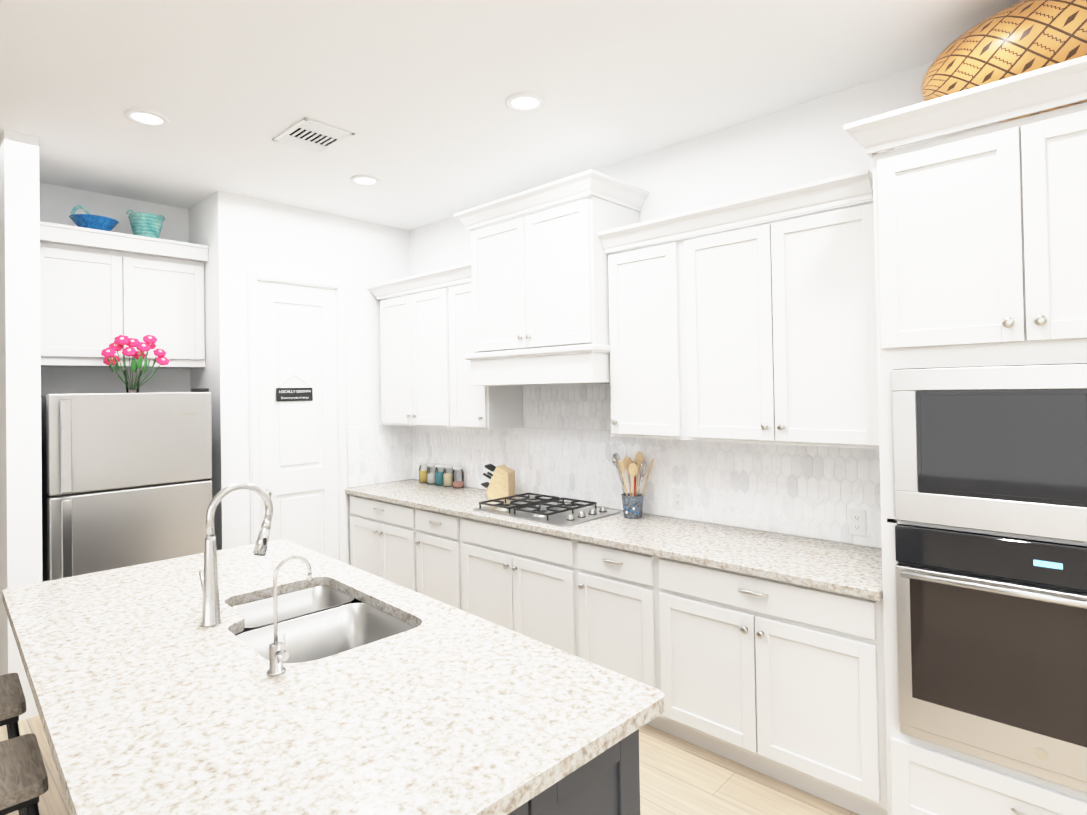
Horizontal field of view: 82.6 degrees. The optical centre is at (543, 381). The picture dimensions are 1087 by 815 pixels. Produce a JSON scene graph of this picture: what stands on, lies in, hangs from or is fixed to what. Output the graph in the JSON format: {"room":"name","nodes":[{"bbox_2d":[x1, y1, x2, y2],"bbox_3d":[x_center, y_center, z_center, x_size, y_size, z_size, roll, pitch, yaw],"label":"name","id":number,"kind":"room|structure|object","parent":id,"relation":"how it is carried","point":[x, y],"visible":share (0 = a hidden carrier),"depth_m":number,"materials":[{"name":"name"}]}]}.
{"room":"kitchen","nodes":[
{"label":"kitchen","id":0,"kind":"room"},
{"bbox_2d":[0,129,41,721],"bbox_3d":[-3.976,0.257,4.410,3.480,3.050,0.140,-2,-1,43],"label":"wall","id":1,"kind":"structure","parent":0,"point":[20,466],"depth_m":3.23,"materials":[{"name":"white paint"}]},
{"bbox_2d":[39,182,189,395],"bbox_3d":[-3.006,0.239,4.276,0.120,3.050,0.990,-2,-1,43],"label":"wall","id":2,"kind":"structure","parent":0,"point":[58,204],"depth_m":4.23,"materials":[{"name":"white paint"}]},
{"bbox_2d":[40,221,208,368],"bbox_3d":[-2.821,-0.524,4.099,0.418,0.845,0.984,-2,-1,43],"label":"upper cabinet","id":3,"kind":"object","parent":2,"relation":"attached to","point":[100,290],"visible":0.69,"depth_m":3.97,"materials":[{"name":"white paint"}]},
{"bbox_2d":[69,205,118,230],"bbox_3d":[-2.897,-1.031,3.990,0.264,0.179,0.264,-2,-1,43],"label":"basket","id":4,"kind":"object","parent":3,"relation":"on","point":[88,220],"visible":0.67,"depth_m":3.91,"materials":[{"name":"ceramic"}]},
{"bbox_2d":[126,210,164,237],"bbox_3d":[-2.699,-1.049,4.202,0.204,0.212,0.232,-2,-1,43],"label":"basket","id":5,"kind":"object","parent":3,"relation":"on","point":[146,224],"visible":0.81,"depth_m":4.13,"materials":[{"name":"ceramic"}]},
{"bbox_2d":[188,191,409,564],"bbox_3d":[-1.922,0.229,4.994,0.720,3.050,1.540,-2,-1,43],"label":"wall","id":6,"kind":"structure","parent":0,"point":[239,235],"depth_m":4.41,"materials":[{"name":"white paint"}]},
{"bbox_2d":[247,270,348,563],"bbox_3d":[-1.825,0.480,4.610,0.177,2.535,0.740,-2,-1,43],"label":"door","id":7,"kind":"structure","parent":6,"relation":"attached to","point":[298,460],"depth_m":4.60,"materials":[{"name":"white wood"}]},
{"bbox_2d":[276,371,312,401],"bbox_3d":[-1.837,0.029,4.569,0.014,0.223,0.273,-2,-1,43],"label":"door sign","id":8,"kind":"object","parent":7,"relation":"hanging from","point":[294,394],"visible":1,"depth_m":4.56,"materials":[{"name":"black"}]},
{"bbox_2d":[375,266,454,427],"bbox_3d":[-0.860,-0.224,4.815,0.973,1.124,0.342,-2,-1,43],"label":"upper cabinet","id":9,"kind":"object","parent":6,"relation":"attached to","point":[426,341],"depth_m":4.66,"materials":[{"name":"white paint"}]},
{"bbox_2d":[0,715,858,814],"bbox_3d":[-1.868,1.764,1.554,10.400,0.100,6.900,-2,-1,43],"label":"floor","id":10,"kind":"structure","parent":0,"point":[678,776],"depth_m":2.58,"materials":[{"name":"brown wood"}]},
{"bbox_2d":[0,673,25,814],"bbox_3d":[-1.931,1.391,2.039,0.419,0.661,0.420,-2,-1,43],"label":"bar stool","id":11,"kind":"object","parent":10,"relation":"on","point":[12,703],"visible":0.44,"depth_m":2.05,"materials":[{"name":"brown wood"}]},
{"bbox_2d":[0,733,48,814],"bbox_3d":[-1.529,1.380,1.628,0.419,0.661,0.420,-2,-1,43],"label":"bar stool","id":12,"kind":"object","parent":10,"relation":"on","point":[23,780],"visible":1,"depth_m":1.65,"materials":[{"name":"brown wood"}]},
{"bbox_2d":[41,388,211,581],"bbox_3d":[-2.654,0.901,3.889,0.826,1.706,0.822,-2,-1,43],"label":"refrigerator","id":13,"kind":"object","parent":10,"relation":"on","point":[126,479],"visible":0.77,"depth_m":3.59,"materials":[{"name":"grey metal"}]},
{"bbox_2d":[101,335,168,392],"bbox_3d":[-2.567,-0.117,3.886,0.148,0.370,0.365,-2,-1,43],"label":"flower vase","id":14,"kind":"object","parent":13,"relation":"on","point":[111,358],"visible":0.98,"depth_m":3.87,"materials":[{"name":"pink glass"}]},
{"bbox_2d":[351,598,639,814],"bbox_3d":[-0.858,1.264,1.995,2.272,0.875,1.098,-2,-1,43],"label":"kitchen island","id":15,"kind":"object","parent":10,"relation":"on","point":[606,782],"visible":0.15,"depth_m":1.42,"materials":[{"name":"grey"}]},
{"bbox_2d":[2,539,663,814],"bbox_3d":[-0.912,0.807,1.973,2.406,0.037,1.199,-2,-1,43],"label":"island countertop","id":16,"kind":"structure","parent":15,"relation":"on","point":[151,696],"depth_m":1.49,"materials":[{"name":"stone"}]},
{"bbox_2d":[199,482,272,626],"bbox_3d":[-1.052,0.566,2.107,0.111,0.452,0.231,-2,-1,43],"label":"pull-down faucet","id":17,"kind":"object","parent":16,"relation":"on","point":[210,601],"visible":1,"depth_m":2.02,"materials":[{"name":"silver metal"}]},
{"bbox_2d":[266,555,311,675],"bbox_3d":[-0.688,0.630,1.689,0.071,0.303,0.126,-2,-1,43],"label":"filter faucet","id":18,"kind":"object","parent":16,"relation":"on","point":[278,654],"visible":1,"depth_m":1.66,"materials":[{"name":"silver metal"}]},
{"bbox_2d":[232,586,415,662],"bbox_3d":[-0.799,0.932,2.106,0.798,0.210,0.525,-2,-1,43],"label":"undermount sink","id":19,"kind":"object","parent":16,"relation":"in","point":[317,622],"visible":0.38,"depth_m":2.26,"materials":[{"name":"silver metal"}]},
{"bbox_2d":[349,494,887,814],"bbox_3d":[0.051,1.269,3.757,3.806,0.875,0.653,-2,-1,43],"label":"base cabinet","id":20,"kind":"object","parent":10,"relation":"on","point":[784,682],"depth_m":2.78,"materials":[{"name":"white paint"}]},
{"bbox_2d":[345,479,882,600],"bbox_3d":[0.046,0.811,3.764,3.806,0.037,0.646,-2,-1,43],"label":"countertop","id":21,"kind":"structure","parent":20,"relation":"on","point":[846,569],"depth_m":2.98,"materials":[{"name":"stone"}]},
{"bbox_2d":[419,462,429,482],"bbox_3d":[-0.977,0.743,5.074,0.088,0.162,0.088,-2,-1,43],"label":"jar","id":22,"kind":"object","parent":21,"relation":"on","point":[422,476],"visible":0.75,"depth_m":5.04,"materials":[{"name":"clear glass"}]},
{"bbox_2d":[427,463,437,483],"bbox_3d":[-0.899,0.741,5.001,0.088,0.162,0.088,-2,-1,43],"label":"jar","id":23,"kind":"object","parent":21,"relation":"on","point":[430,478],"visible":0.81,"depth_m":4.97,"materials":[{"name":"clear glass"}]},
{"bbox_2d":[435,464,445,485],"bbox_3d":[-0.822,0.739,4.928,0.088,0.162,0.088,-2,-1,43],"label":"jar","id":24,"kind":"object","parent":21,"relation":"on","point":[438,478],"visible":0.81,"depth_m":4.89,"materials":[{"name":"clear glass"}]},
{"bbox_2d":[443,465,453,486],"bbox_3d":[-0.745,0.737,4.856,0.088,0.162,0.088,-2,-1,43],"label":"jar","id":25,"kind":"object","parent":21,"relation":"on","point":[447,479],"visible":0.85,"depth_m":4.82,"materials":[{"name":"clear glass"}]},
{"bbox_2d":[452,466,463,487],"bbox_3d":[-0.660,0.734,4.777,0.088,0.162,0.088,-2,-1,43],"label":"jar","id":26,"kind":"object","parent":21,"relation":"on","point":[457,484],"visible":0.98,"depth_m":4.76,"materials":[{"name":"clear glass"}]},
{"bbox_2d":[481,464,514,500],"bbox_3d":[-0.317,0.686,4.270,0.220,0.235,0.110,-1,-1,23],"label":"knife block","id":27,"kind":"object","parent":21,"relation":"on","point":[501,484],"visible":1,"depth_m":4.21,"materials":[{"name":"brown wood"}]},
{"bbox_2d":[473,493,620,526],"bbox_3d":[0.012,0.769,3.796,0.780,0.048,0.520,-2,-1,43],"label":"gas cooktop","id":28,"kind":"object","parent":21,"relation":"on","point":[554,510],"visible":1,"depth_m":3.71,"materials":[{"name":"silver metal"}]},
{"bbox_2d":[611,451,653,518],"bbox_3d":[0.518,0.595,3.596,0.241,0.373,0.195,-2,-1,43],"label":"utensil crock","id":29,"kind":"object","parent":21,"relation":"on","point":[632,503],"visible":1,"depth_m":3.55,"materials":[{"name":"blue ceramic"}]},
{"bbox_2d":[844,55,1086,814],"bbox_3d":[1.720,0.357,2.149,1.000,2.604,0.713,-2,-1,43],"label":"tall cabinet","id":30,"kind":"object","parent":10,"relation":"on","point":[980,235],"visible":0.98,"depth_m":2.04,"materials":[{"name":"white paint"}]},
{"bbox_2d":[891,364,1086,542],"bbox_3d":[1.627,0.214,2.054,0.756,0.532,0.334,-2,-1,43],"label":"built-in microwave","id":31,"kind":"object","parent":30,"relation":"in","point":[1002,449],"visible":1,"depth_m":1.99,"materials":[{"name":"grey metal"}]},
{"bbox_2d":[895,524,1086,792],"bbox_3d":[1.616,0.865,2.023,0.756,0.730,0.397,-2,-1,43],"label":"wall oven","id":32,"kind":"object","parent":30,"relation":"in","point":[992,648],"visible":0.98,"depth_m":1.98,"materials":[{"name":"grey metal"}]},
{"bbox_2d":[921,0,1086,121],"bbox_3d":[1.791,-1.142,2.135,0.842,0.390,0.470,-2,-1,43],"label":"decor","id":33,"kind":"object","parent":30,"relation":"on","point":[1023,36],"visible":0.65,"depth_m":2.06,"materials":[{"name":"brown wood"}]},
{"bbox_2d":[0,0,1022,229],"bbox_3d":[-1.921,-1.385,1.589,10.400,0.100,6.900,-2,-1,43],"label":"ceiling","id":34,"kind":"structure","parent":0,"point":[412,95],"depth_m":2.77,"materials":[{"name":"white paint"}]},
{"bbox_2d":[124,108,168,126],"bbox_3d":[-1.969,-1.311,3.072,0.189,0.012,0.189,-1,-1,4],"label":"recessed light","id":35,"kind":"object","parent":34,"relation":"in","point":[146,117],"depth_m":3.06,"materials":[{"name":"white plastic"}]},
{"bbox_2d":[272,118,354,153],"bbox_3d":[-1.242,-1.322,3.337,0.380,0.008,0.280,-2,-1,43],"label":"ceiling vent","id":36,"kind":"object","parent":34,"relation":"in","point":[312,135],"visible":0.98,"depth_m":3.33,"materials":[{"name":"white metal"}]},
{"bbox_2d":[350,175,379,185],"bbox_3d":[-1.163,-1.314,4.036,0.189,0.012,0.189,-1,-1,37],"label":"recessed light","id":37,"kind":"object","parent":34,"relation":"in","point":[364,180],"depth_m":4.03,"materials":[{"name":"white plastic"}]},
{"bbox_2d":[505,92,544,111],"bbox_3d":[-0.088,-1.344,2.975,0.189,0.012,0.189,-1,-1,37],"label":"recessed light","id":38,"kind":"object","parent":34,"relation":"in","point":[524,102],"depth_m":2.97,"materials":[{"name":"white plastic"}]},
{"bbox_2d":[409,62,1003,548],"bbox_3d":[1.279,0.154,3.148,7.920,3.050,0.140,-2,-1,43],"label":"wall","id":39,"kind":"structure","parent":0,"point":[807,142],"depth_m":3.23,"materials":[{"name":"white paint"}]},
{"bbox_2d":[455,262,522,429],"bbox_3d":[-0.444,-0.235,4.426,0.475,1.124,0.342,-2,-1,43],"label":"upper cabinet","id":40,"kind":"object","parent":39,"relation":"attached to","point":[476,407],"depth_m":4.28,"materials":[{"name":"white paint"}]},
{"bbox_2d":[454,169,648,385],"bbox_3d":[0.027,-0.548,3.846,1.154,1.129,0.543,-2,-1,43],"label":"upper cabinet","id":41,"kind":"object","parent":39,"relation":"attached to","point":[540,301],"visible":0.98,"depth_m":3.59,"materials":[{"name":"white paint"}]},
{"bbox_2d":[347,384,881,547],"bbox_3d":[0.053,0.402,3.786,3.807,0.779,0.604,-2,-1,43],"label":"tile backsplash","id":42,"kind":"structure","parent":39,"relation":"attached to","point":[817,492],"depth_m":3.71,"materials":[{"name":"white tile"}]},
{"bbox_2d":[418,462,423,475],"bbox_3d":[-1.034,0.734,5.208,0.074,0.120,0.006,-2,-1,43],"label":"electrical outlet","id":43,"kind":"object","parent":42,"relation":"attached to","point":[422,468],"depth_m":5.22,"materials":[{"name":"white plastic"}]},
{"bbox_2d":[672,488,683,509],"bbox_3d":[0.767,0.666,3.522,0.074,0.120,0.006,-2,-1,43],"label":"electrical outlet","id":44,"kind":"object","parent":42,"relation":"attached to","point":[677,493],"depth_m":3.52,"materials":[{"name":"white plastic"}]},
{"bbox_2d":[849,509,865,535],"bbox_3d":[1.459,0.653,2.874,0.074,0.120,0.006,-2,-1,43],"label":"electrical outlet","id":45,"kind":"object","parent":42,"relation":"attached to","point":[857,521],"depth_m":2.87,"materials":[{"name":"white plastic"}]},
{"bbox_2d":[604,233,685,439],"bbox_3d":[0.644,-0.213,3.407,0.468,1.020,0.342,-2,-1,43],"label":"upper cabinet","id":46,"kind":"object","parent":39,"relation":"attached to","point":[645,283],"depth_m":3.27,"materials":[{"name":"white paint"}]},
{"bbox_2d":[682,193,878,448],"bbox_3d":[1.167,-0.228,2.918,0.966,1.020,0.342,-2,-1,43],"label":"upper cabinet","id":47,"kind":"object","parent":39,"relation":"attached to","point":[763,333],"depth_m":2.77,"materials":[{"name":"white paint"}]}
]}

